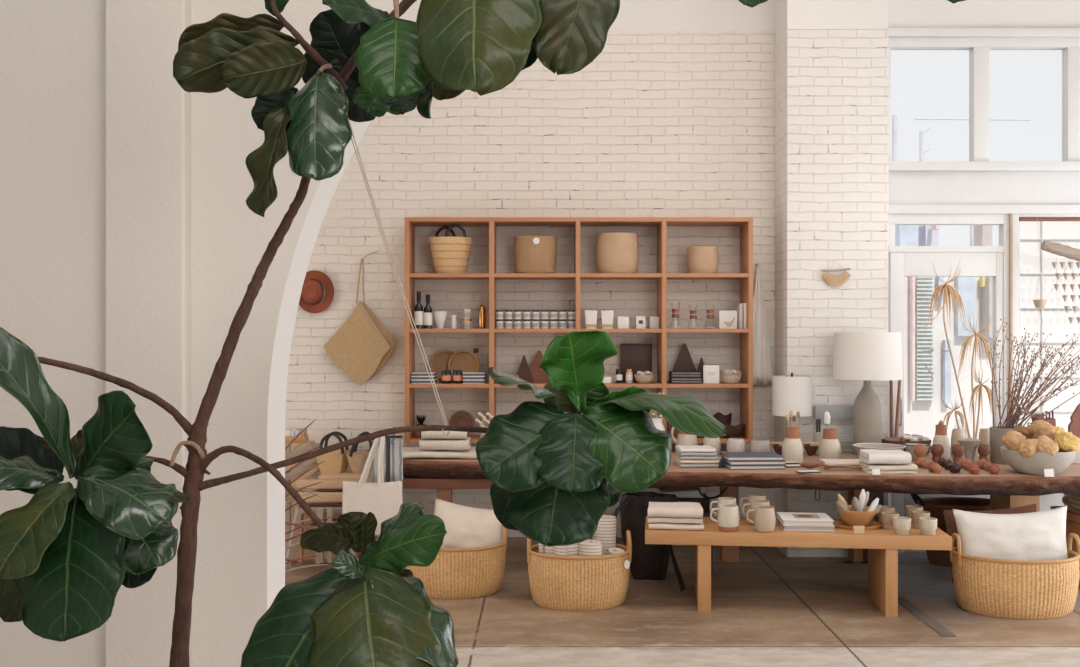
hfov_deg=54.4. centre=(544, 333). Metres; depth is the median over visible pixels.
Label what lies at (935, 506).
basket
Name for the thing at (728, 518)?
mug
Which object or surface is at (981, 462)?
fruit
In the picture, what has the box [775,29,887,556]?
wall pier
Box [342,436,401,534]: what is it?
tote bag
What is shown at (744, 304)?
booklet
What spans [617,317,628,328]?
gift box
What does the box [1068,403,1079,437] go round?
paddle board
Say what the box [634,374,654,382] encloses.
bowl
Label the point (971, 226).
post
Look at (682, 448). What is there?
napkin
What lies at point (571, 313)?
jar
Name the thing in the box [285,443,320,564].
panel
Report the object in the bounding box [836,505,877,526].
bowl
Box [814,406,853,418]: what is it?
shelf
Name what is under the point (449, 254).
basket
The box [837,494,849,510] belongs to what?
bundle
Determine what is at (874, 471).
price card
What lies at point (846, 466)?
leather strap
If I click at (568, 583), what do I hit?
woven basket
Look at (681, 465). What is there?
napkin
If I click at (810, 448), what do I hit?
serving dish
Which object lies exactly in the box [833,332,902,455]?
table lamp
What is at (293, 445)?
parcel
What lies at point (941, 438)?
bottle vase
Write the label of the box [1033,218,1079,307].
garland
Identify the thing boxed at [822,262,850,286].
wall ornament
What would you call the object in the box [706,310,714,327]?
coffee carafe
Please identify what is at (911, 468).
folded cloth
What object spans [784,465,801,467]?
coaster
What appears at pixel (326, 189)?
arch
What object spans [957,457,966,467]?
fruit
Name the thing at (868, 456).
folded cloth
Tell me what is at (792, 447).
bottle vase
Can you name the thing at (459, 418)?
round board
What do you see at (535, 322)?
jar
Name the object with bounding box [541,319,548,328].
jar
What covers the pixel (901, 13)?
wall
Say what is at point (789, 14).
wall
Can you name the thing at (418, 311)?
bottle
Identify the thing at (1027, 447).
sea sponge
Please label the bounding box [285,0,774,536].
wall
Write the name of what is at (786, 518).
book
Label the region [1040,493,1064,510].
wall
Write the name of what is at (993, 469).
fruit
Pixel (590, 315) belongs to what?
cup
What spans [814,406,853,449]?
metal rack
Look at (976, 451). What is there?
jar
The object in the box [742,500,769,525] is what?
mug
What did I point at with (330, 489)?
stand
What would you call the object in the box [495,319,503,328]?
jar
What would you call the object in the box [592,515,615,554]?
throw
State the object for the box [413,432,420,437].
pot
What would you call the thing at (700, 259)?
storage basket
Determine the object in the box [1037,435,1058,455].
sea sponge
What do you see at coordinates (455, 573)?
woven basket
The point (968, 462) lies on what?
fruit
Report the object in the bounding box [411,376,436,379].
book
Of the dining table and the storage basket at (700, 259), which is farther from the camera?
the storage basket at (700, 259)
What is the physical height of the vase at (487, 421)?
0.303 m
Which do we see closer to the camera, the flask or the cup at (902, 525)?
the cup at (902, 525)
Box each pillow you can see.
[434,498,508,547]
[943,504,1036,582]
[953,506,1067,560]
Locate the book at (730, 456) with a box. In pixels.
[720,452,783,460]
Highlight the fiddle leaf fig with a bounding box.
[0,0,965,666]
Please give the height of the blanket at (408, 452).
0.049 m
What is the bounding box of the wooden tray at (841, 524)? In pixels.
[833,520,882,529]
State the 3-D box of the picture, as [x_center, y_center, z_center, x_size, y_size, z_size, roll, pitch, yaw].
[1.541,1.079,6.195,0.150,0.001,0.140,0,0,5]
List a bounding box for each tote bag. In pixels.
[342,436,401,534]
[372,426,402,481]
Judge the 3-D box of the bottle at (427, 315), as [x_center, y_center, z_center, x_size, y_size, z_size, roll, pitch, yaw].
[-0.858,-0.162,7.700,0.068,0.252,0.068,0,0,0]
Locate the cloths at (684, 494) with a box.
[656,487,709,511]
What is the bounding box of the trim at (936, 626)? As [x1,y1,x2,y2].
[898,597,956,636]
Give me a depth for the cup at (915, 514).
6.13 m
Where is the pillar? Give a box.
[105,0,190,666]
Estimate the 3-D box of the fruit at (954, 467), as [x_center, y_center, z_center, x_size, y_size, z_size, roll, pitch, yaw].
[2.469,0.804,6.323,0.072,0.073,0.073,0,0,0]
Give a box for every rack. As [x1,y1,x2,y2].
[385,436,401,481]
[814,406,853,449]
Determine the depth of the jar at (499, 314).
7.67 m
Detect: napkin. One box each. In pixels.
[675,445,715,451]
[675,449,716,455]
[675,453,717,459]
[675,457,718,463]
[676,461,718,467]
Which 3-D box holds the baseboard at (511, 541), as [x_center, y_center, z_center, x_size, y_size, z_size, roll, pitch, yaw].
[-1.050,1.565,7.888,7.000,0.070,0.024,0,0,0]
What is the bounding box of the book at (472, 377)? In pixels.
[463,376,485,379]
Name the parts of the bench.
leg, leg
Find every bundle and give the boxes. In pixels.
[836,501,847,510]
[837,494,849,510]
[853,497,860,511]
[859,489,865,511]
[863,492,868,510]
[868,498,878,510]
[874,505,881,514]
[902,435,912,440]
[913,435,922,439]
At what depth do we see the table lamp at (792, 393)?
7.32 m
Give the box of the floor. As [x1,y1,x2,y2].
[285,547,1079,666]
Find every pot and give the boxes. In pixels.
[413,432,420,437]
[416,414,425,424]
[913,444,926,464]
[930,444,943,462]
[952,444,963,461]
[978,444,990,461]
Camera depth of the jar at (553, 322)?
7.67 m
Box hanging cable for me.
[697,487,727,498]
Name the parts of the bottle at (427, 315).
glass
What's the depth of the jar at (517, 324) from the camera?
7.67 m
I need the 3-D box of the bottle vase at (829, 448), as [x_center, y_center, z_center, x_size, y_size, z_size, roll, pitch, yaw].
[1.878,0.676,6.918,0.140,0.328,0.140,0,0,0]
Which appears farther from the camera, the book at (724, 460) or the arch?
the book at (724, 460)
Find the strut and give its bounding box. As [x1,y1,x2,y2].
[667,545,685,590]
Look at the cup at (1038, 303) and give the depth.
7.37 m
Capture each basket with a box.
[316,431,350,473]
[346,431,374,473]
[405,525,506,598]
[428,224,471,272]
[514,236,556,272]
[527,530,631,610]
[596,232,638,272]
[687,246,717,272]
[910,494,989,566]
[950,533,1079,618]
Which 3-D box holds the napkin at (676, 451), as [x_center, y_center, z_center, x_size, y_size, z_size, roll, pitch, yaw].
[0.960,0.756,6.673,0.230,0.024,0.221,0,0,-2]
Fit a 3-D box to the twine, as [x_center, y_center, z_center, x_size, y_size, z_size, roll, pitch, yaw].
[-0.391,-0.138,2.798,0.319,0.834,0.023,0,0,-37]
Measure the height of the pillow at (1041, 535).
0.503 m
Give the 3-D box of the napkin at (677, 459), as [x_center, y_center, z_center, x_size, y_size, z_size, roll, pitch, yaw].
[0.965,0.804,6.672,0.243,0.024,0.221,0,0,-2]
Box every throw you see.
[539,543,553,554]
[554,543,577,555]
[578,539,601,555]
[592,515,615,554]
[606,548,623,554]
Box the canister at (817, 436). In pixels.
[813,432,822,455]
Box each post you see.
[892,115,897,160]
[970,225,973,245]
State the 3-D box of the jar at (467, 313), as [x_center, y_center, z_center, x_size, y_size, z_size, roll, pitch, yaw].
[-0.568,-0.141,7.700,0.058,0.070,0.057,0,0,0]
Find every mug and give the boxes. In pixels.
[710,497,736,515]
[710,504,739,531]
[740,494,765,518]
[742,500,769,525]
[746,505,775,532]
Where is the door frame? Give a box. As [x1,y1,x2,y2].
[888,205,1079,425]
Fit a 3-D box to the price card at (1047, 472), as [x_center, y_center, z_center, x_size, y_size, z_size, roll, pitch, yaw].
[2.950,0.816,6.146,0.056,0.046,0.013,0,0,0]
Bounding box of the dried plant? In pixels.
[910,257,995,438]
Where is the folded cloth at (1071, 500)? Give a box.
[1062,493,1079,513]
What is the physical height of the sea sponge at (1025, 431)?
0.114 m
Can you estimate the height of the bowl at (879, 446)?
0.109 m
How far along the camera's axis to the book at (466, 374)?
7.61 m
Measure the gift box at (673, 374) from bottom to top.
0.042 m
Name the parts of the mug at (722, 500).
handle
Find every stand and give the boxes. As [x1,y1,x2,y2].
[285,468,377,581]
[703,508,713,570]
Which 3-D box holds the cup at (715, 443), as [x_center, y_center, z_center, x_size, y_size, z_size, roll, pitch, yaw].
[1.155,0.777,7.259,0.119,0.126,0.119,0,0,0]
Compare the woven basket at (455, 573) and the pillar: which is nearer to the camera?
the pillar
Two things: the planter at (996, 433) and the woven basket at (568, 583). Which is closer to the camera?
the woven basket at (568, 583)
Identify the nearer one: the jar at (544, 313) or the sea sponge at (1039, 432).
the sea sponge at (1039, 432)
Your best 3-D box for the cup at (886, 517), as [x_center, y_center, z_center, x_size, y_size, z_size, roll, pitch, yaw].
[2.012,1.093,6.123,0.102,0.093,0.102,0,0,0]
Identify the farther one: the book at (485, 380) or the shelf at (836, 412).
the book at (485, 380)
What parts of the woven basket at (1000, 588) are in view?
handle, handle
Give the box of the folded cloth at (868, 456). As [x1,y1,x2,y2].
[859,449,911,463]
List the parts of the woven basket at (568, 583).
handle, handle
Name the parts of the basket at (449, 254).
handle, handle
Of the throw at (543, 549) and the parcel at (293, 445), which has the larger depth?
the parcel at (293, 445)
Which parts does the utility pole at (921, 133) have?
post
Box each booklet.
[737,303,742,328]
[743,303,745,328]
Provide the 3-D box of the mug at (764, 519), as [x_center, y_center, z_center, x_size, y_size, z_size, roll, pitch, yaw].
[1.255,1.071,6.068,0.156,0.138,0.128,0,0,32]
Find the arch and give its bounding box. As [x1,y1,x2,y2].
[267,120,371,609]
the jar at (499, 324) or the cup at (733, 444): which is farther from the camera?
the jar at (499, 324)
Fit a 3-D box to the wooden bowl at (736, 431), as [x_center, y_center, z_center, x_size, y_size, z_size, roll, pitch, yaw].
[1.361,0.713,7.680,0.205,0.103,0.123,0,0,0]
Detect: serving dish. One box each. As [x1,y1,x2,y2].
[770,442,782,455]
[802,442,819,455]
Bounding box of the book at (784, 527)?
[777,518,834,530]
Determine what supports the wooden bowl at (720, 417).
on the shelving unit at (745, 276)
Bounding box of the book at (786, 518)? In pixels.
[776,512,833,525]
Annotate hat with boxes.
[299,270,333,312]
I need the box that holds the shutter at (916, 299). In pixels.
[915,277,933,400]
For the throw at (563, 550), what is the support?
in the woven basket at (568, 583)
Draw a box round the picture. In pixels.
[792,514,820,518]
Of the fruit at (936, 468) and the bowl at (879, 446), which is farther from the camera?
the bowl at (879, 446)
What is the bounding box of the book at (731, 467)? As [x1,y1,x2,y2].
[724,462,784,469]
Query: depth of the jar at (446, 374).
7.61 m
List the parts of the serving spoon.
handle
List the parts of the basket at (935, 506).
handle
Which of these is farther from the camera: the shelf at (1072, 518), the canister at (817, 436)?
the canister at (817, 436)
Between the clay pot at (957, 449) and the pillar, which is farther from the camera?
the clay pot at (957, 449)
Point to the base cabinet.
(307, 552)
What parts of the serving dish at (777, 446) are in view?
dish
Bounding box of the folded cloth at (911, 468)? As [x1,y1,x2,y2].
[860,461,917,473]
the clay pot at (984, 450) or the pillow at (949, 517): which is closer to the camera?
the pillow at (949, 517)
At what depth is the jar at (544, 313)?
7.67 m
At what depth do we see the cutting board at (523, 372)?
7.77 m
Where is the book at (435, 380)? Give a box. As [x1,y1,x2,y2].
[411,379,437,383]
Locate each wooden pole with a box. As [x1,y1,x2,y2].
[890,380,893,437]
[894,380,900,436]
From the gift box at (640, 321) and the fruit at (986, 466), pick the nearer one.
the fruit at (986, 466)
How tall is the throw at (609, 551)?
0.310 m
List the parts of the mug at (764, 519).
handle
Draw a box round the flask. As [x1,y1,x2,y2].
[478,305,487,328]
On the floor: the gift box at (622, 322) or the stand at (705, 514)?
the stand at (705, 514)
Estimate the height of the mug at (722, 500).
0.145 m
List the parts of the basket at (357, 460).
handle, handle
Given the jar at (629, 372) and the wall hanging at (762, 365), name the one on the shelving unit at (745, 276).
the jar at (629, 372)
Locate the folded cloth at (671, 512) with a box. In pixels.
[647,502,702,522]
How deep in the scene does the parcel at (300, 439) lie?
7.50 m
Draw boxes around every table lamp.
[772,373,811,426]
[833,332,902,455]
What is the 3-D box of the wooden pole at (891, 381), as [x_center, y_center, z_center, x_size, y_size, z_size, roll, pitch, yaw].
[2.447,0.578,7.408,0.027,0.528,0.086,0,0,17]
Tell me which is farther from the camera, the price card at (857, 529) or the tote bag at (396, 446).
the tote bag at (396, 446)
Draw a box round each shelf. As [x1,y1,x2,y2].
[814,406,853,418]
[1050,506,1079,587]
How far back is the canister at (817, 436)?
7.22 m
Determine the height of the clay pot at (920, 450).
0.129 m
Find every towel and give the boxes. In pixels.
[419,437,470,449]
[421,431,466,438]
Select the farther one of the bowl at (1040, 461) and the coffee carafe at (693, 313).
the coffee carafe at (693, 313)
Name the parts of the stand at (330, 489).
leg, leg, leg, rail, leg, rail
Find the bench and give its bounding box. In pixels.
[645,516,951,616]
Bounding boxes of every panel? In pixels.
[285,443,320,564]
[888,172,1079,204]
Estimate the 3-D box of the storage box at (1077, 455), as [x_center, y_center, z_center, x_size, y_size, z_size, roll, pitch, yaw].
[3.425,0.762,6.864,0.170,0.157,0.160,0,0,0]
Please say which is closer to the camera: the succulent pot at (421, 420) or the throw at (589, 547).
the throw at (589, 547)
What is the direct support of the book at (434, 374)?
on the book at (413, 377)
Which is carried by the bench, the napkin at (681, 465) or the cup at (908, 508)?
the cup at (908, 508)
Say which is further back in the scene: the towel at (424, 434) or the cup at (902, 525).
the towel at (424, 434)
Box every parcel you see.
[285,435,308,442]
[291,440,314,453]
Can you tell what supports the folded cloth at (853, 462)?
on the dining table
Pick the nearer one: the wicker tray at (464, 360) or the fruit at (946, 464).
the fruit at (946, 464)
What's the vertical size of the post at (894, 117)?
4.821 m
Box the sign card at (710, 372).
[703,365,718,383]
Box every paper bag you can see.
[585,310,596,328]
[601,310,613,328]
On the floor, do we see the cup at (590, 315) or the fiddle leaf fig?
the fiddle leaf fig
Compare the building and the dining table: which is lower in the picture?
the dining table
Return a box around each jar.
[442,370,450,383]
[451,315,456,328]
[453,370,461,383]
[463,319,471,328]
[464,310,470,318]
[495,310,503,318]
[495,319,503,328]
[504,310,512,318]
[504,319,512,328]
[513,310,521,318]
[513,319,521,328]
[523,310,530,318]
[523,319,530,328]
[532,310,539,318]
[532,319,539,328]
[541,310,548,318]
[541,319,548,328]
[550,310,557,318]
[550,319,557,328]
[559,310,566,318]
[559,319,566,328]
[568,310,574,318]
[568,319,574,328]
[616,369,621,382]
[626,369,632,382]
[964,437,977,455]
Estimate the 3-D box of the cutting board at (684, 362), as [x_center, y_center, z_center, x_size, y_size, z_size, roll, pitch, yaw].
[1.042,0.220,7.840,0.242,0.286,0.024,0,0,0]
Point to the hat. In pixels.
(312, 292)
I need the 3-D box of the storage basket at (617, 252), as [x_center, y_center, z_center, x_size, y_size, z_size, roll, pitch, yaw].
[0.532,-0.583,7.700,0.315,0.296,0.236,0,0,0]
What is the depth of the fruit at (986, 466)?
6.40 m
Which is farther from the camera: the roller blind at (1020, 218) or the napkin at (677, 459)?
the roller blind at (1020, 218)
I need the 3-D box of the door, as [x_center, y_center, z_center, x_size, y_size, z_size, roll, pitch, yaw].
[2.921,0.501,7.632,0.820,2.184,0.136,0,0,0]
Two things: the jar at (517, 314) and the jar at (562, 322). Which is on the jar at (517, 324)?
the jar at (517, 314)
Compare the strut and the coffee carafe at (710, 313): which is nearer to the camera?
the strut
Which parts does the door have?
handle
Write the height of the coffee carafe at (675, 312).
0.189 m
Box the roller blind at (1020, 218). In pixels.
[1019,217,1079,220]
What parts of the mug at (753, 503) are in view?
handle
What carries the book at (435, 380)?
on the shelving unit at (745, 276)
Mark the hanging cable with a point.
(725, 488)
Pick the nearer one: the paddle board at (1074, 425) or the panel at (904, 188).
the paddle board at (1074, 425)
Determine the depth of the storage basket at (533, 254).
7.61 m
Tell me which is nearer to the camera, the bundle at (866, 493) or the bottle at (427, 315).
the bundle at (866, 493)
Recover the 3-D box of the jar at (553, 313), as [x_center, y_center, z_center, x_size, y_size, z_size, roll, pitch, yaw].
[0.065,-0.139,7.699,0.062,0.068,0.063,0,0,-1]
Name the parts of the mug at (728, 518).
handle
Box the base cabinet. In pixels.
[291,449,368,558]
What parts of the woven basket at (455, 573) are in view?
handle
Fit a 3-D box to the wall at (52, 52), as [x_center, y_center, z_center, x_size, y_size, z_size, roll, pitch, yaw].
[1.000,-0.800,4.190,12.000,4.800,0.280,0,0,0]
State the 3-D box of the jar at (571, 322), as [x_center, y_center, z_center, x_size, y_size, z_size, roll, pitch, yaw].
[0.198,-0.070,7.699,0.062,0.068,0.063,0,0,8]
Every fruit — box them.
[916,457,923,466]
[921,459,930,467]
[927,461,935,471]
[932,463,941,472]
[938,458,946,466]
[944,459,952,469]
[948,461,961,472]
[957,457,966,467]
[962,459,972,469]
[968,462,979,473]
[977,458,986,468]
[984,461,992,470]
[988,463,999,473]
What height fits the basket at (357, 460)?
0.283 m
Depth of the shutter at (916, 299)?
14.74 m
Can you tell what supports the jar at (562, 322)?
on the shelving unit at (745, 276)
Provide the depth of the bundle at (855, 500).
6.14 m
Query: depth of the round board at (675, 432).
7.78 m
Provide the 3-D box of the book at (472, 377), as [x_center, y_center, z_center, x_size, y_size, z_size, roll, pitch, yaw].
[-0.517,0.324,7.700,0.158,0.025,0.200,0,0,0]
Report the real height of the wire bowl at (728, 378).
0.090 m
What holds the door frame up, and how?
attached to the panel at (904, 188)
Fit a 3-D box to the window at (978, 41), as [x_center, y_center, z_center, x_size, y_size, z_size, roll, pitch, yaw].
[3.941,-1.694,7.650,2.932,1.030,0.120,0,0,0]
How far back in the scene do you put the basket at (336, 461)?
7.13 m
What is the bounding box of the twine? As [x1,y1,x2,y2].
[348,118,449,435]
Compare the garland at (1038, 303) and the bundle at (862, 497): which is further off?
the garland at (1038, 303)
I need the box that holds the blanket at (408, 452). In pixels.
[403,446,476,458]
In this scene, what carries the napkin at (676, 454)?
on the napkin at (677, 459)
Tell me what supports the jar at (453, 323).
on the shelving unit at (745, 276)
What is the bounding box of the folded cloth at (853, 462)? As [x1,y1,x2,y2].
[819,459,859,468]
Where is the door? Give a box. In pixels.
[888,252,1002,552]
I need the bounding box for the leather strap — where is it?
[824,465,862,469]
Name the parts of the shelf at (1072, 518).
leg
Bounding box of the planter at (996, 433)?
[986,319,1079,464]
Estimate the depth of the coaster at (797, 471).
6.33 m
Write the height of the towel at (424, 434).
0.067 m
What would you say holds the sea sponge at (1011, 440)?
in the bowl at (1040, 461)
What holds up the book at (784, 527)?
on the bench
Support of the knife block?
on the dining table
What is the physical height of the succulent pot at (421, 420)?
0.162 m
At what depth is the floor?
5.79 m
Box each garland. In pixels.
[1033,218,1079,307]
[1041,241,1079,322]
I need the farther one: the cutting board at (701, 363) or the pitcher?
the cutting board at (701, 363)
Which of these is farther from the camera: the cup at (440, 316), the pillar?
the cup at (440, 316)
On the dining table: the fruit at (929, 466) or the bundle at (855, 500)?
the fruit at (929, 466)
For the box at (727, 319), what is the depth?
7.68 m
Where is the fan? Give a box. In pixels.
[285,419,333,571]
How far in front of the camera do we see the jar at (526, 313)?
7.67 m
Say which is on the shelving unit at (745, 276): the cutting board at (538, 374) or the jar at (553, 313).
the cutting board at (538, 374)
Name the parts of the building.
blue panel, doorway, blue panel, moulding, moulding, moulding, moulding, moulding, moulding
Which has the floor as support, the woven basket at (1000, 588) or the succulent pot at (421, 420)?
the woven basket at (1000, 588)
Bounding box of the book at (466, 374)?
[463,372,485,376]
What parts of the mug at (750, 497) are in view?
handle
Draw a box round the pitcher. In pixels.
[671,427,697,444]
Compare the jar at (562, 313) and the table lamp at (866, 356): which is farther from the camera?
the jar at (562, 313)
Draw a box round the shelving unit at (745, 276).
[404,217,752,443]
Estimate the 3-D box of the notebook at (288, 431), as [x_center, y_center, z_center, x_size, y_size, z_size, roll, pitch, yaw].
[-1.855,0.720,7.600,0.043,0.045,0.100,0,0,0]
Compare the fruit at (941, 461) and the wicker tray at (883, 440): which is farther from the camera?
the wicker tray at (883, 440)
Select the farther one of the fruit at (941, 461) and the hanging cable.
the hanging cable
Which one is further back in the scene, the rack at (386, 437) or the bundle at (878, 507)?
the rack at (386, 437)
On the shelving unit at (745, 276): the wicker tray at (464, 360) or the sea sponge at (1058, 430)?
the wicker tray at (464, 360)
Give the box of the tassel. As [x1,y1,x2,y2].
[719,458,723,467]
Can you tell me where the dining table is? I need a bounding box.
[403,451,1079,562]
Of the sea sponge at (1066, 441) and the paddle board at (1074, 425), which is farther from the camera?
the paddle board at (1074, 425)
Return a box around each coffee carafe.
[670,309,680,327]
[688,310,697,327]
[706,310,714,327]
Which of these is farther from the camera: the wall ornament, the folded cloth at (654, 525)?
the wall ornament
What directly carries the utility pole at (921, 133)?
on the ground
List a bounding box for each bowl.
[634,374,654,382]
[713,412,731,424]
[720,371,740,382]
[722,423,744,437]
[799,463,820,468]
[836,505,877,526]
[853,443,905,458]
[903,443,929,460]
[1000,446,1075,474]
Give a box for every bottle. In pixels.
[414,291,422,328]
[423,294,432,328]
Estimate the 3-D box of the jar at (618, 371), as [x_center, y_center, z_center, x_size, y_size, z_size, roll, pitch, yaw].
[0.543,0.311,7.700,0.050,0.103,0.050,0,0,0]
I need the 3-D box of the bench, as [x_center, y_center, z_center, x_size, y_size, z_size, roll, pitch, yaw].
[1.456,1.370,6.229,1.712,0.460,0.520,0,0,6]
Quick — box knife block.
[1031,411,1055,425]
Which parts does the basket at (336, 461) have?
handle, handle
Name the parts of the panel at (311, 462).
post, post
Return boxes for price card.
[853,526,864,533]
[872,469,879,474]
[1044,469,1053,476]
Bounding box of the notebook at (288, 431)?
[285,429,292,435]
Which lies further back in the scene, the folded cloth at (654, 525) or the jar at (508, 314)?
the jar at (508, 314)
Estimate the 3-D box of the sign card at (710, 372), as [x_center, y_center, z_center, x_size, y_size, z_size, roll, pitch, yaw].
[1.206,0.297,7.620,0.115,0.132,0.021,0,0,0]
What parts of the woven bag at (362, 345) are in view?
panel, panel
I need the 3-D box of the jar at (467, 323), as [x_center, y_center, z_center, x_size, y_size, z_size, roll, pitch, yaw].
[-0.568,-0.070,7.700,0.064,0.070,0.063,0,0,0]
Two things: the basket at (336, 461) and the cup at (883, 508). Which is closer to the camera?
the cup at (883, 508)
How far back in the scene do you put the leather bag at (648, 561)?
6.79 m
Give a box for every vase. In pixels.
[475,412,493,438]
[649,393,664,430]
[782,410,802,462]
[819,411,840,458]
[932,420,949,458]
[951,428,963,456]
[979,428,989,457]
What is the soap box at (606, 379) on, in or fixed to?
on the shelving unit at (745, 276)
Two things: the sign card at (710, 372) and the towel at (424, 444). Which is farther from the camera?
the sign card at (710, 372)
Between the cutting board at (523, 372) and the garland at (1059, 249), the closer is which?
the garland at (1059, 249)
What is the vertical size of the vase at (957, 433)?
0.192 m
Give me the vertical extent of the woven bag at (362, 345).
0.944 m
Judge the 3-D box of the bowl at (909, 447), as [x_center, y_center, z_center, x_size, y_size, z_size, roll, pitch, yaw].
[2.457,0.785,6.945,0.167,0.110,0.167,0,0,0]
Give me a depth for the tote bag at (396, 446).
6.89 m
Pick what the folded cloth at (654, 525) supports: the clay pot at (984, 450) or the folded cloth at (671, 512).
the folded cloth at (671, 512)
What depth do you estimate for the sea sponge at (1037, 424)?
6.34 m
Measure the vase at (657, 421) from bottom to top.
0.429 m
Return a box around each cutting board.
[517,356,533,382]
[529,351,548,381]
[620,344,651,381]
[668,344,695,381]
[697,358,703,381]
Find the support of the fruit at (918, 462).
on the dining table
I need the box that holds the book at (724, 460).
[722,457,785,464]
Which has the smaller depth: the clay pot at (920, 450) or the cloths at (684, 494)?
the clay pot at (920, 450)
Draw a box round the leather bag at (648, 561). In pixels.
[613,491,679,579]
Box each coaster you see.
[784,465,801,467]
[795,470,820,472]
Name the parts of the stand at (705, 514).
leg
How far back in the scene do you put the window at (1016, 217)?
7.62 m
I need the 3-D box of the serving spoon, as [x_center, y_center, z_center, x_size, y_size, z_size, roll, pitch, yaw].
[1.715,0.809,6.415,0.326,0.039,0.083,0,0,0]
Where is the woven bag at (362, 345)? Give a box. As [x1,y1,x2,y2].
[324,259,396,384]
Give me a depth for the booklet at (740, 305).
7.64 m
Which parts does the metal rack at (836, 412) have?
leg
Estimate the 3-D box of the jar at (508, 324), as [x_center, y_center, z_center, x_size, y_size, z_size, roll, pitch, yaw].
[-0.267,-0.070,7.699,0.062,0.068,0.063,0,0,-1]
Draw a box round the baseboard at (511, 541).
[375,537,760,546]
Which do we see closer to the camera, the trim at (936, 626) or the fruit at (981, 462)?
the trim at (936, 626)
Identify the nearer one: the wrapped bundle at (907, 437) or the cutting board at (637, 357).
the wrapped bundle at (907, 437)
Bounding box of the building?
[895,221,1079,445]
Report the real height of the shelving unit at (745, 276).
1.630 m
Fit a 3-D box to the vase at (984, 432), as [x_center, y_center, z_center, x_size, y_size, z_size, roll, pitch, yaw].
[2.996,0.744,7.142,0.084,0.192,0.084,0,0,0]
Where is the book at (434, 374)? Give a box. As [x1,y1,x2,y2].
[411,372,437,376]
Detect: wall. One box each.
[0,0,420,666]
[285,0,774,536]
[775,0,887,43]
[888,0,1079,27]
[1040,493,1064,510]
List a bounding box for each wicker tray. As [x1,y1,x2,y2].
[430,349,454,380]
[448,350,479,381]
[882,439,931,453]
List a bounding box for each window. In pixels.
[888,28,1079,171]
[1013,214,1079,426]
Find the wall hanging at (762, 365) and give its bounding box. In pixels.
[753,263,772,384]
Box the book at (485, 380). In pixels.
[463,379,486,383]
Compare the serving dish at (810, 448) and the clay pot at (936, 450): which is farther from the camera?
the serving dish at (810, 448)
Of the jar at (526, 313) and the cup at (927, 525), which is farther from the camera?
the jar at (526, 313)
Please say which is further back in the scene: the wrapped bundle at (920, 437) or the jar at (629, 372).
the jar at (629, 372)
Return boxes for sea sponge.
[1002,431,1025,450]
[1013,425,1032,438]
[1018,439,1038,457]
[1028,420,1054,433]
[1031,429,1054,441]
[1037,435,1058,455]
[1053,426,1064,433]
[1054,432,1079,451]
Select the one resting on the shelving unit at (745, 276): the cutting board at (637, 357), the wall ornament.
the cutting board at (637, 357)
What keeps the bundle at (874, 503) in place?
in the bowl at (851, 518)
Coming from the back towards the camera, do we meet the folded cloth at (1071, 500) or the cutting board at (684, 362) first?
the cutting board at (684, 362)
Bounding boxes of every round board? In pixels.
[449,411,474,434]
[668,423,678,435]
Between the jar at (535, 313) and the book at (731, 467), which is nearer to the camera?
the book at (731, 467)
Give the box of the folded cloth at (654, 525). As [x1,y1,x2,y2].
[648,518,703,529]
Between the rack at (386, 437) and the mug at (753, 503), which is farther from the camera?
the rack at (386, 437)
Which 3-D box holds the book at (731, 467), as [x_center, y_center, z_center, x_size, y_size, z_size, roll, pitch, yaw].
[1.305,0.827,6.601,0.345,0.025,0.250,0,0,-4]
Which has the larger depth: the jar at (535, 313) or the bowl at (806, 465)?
the jar at (535, 313)
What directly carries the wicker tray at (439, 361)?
on the shelving unit at (745, 276)
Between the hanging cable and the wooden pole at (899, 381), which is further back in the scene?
the wooden pole at (899, 381)
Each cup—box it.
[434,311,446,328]
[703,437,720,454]
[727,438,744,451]
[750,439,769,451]
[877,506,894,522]
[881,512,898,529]
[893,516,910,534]
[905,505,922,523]
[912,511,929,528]
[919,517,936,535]
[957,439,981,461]
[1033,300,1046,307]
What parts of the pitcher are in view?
handle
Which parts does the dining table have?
leg, rail, leg, leg, leg, leg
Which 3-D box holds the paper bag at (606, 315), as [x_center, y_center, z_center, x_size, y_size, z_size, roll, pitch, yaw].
[0.457,-0.102,7.699,0.092,0.134,0.072,0,0,0]
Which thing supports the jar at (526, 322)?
on the shelving unit at (745, 276)
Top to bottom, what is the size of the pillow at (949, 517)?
0.463 m
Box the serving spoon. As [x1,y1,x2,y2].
[799,463,850,468]
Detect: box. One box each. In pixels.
[603,377,610,382]
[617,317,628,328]
[635,316,645,328]
[648,317,658,328]
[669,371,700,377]
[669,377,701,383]
[719,311,736,328]
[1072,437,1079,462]
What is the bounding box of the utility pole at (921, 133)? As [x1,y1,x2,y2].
[914,118,1030,226]
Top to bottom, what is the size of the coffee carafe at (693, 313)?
0.174 m
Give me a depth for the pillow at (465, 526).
6.51 m
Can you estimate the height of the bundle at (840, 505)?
0.103 m
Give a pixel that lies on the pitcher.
(682, 438)
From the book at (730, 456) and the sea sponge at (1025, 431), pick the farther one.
the book at (730, 456)
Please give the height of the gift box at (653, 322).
0.088 m
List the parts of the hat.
crown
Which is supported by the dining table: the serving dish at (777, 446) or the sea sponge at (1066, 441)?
the serving dish at (777, 446)

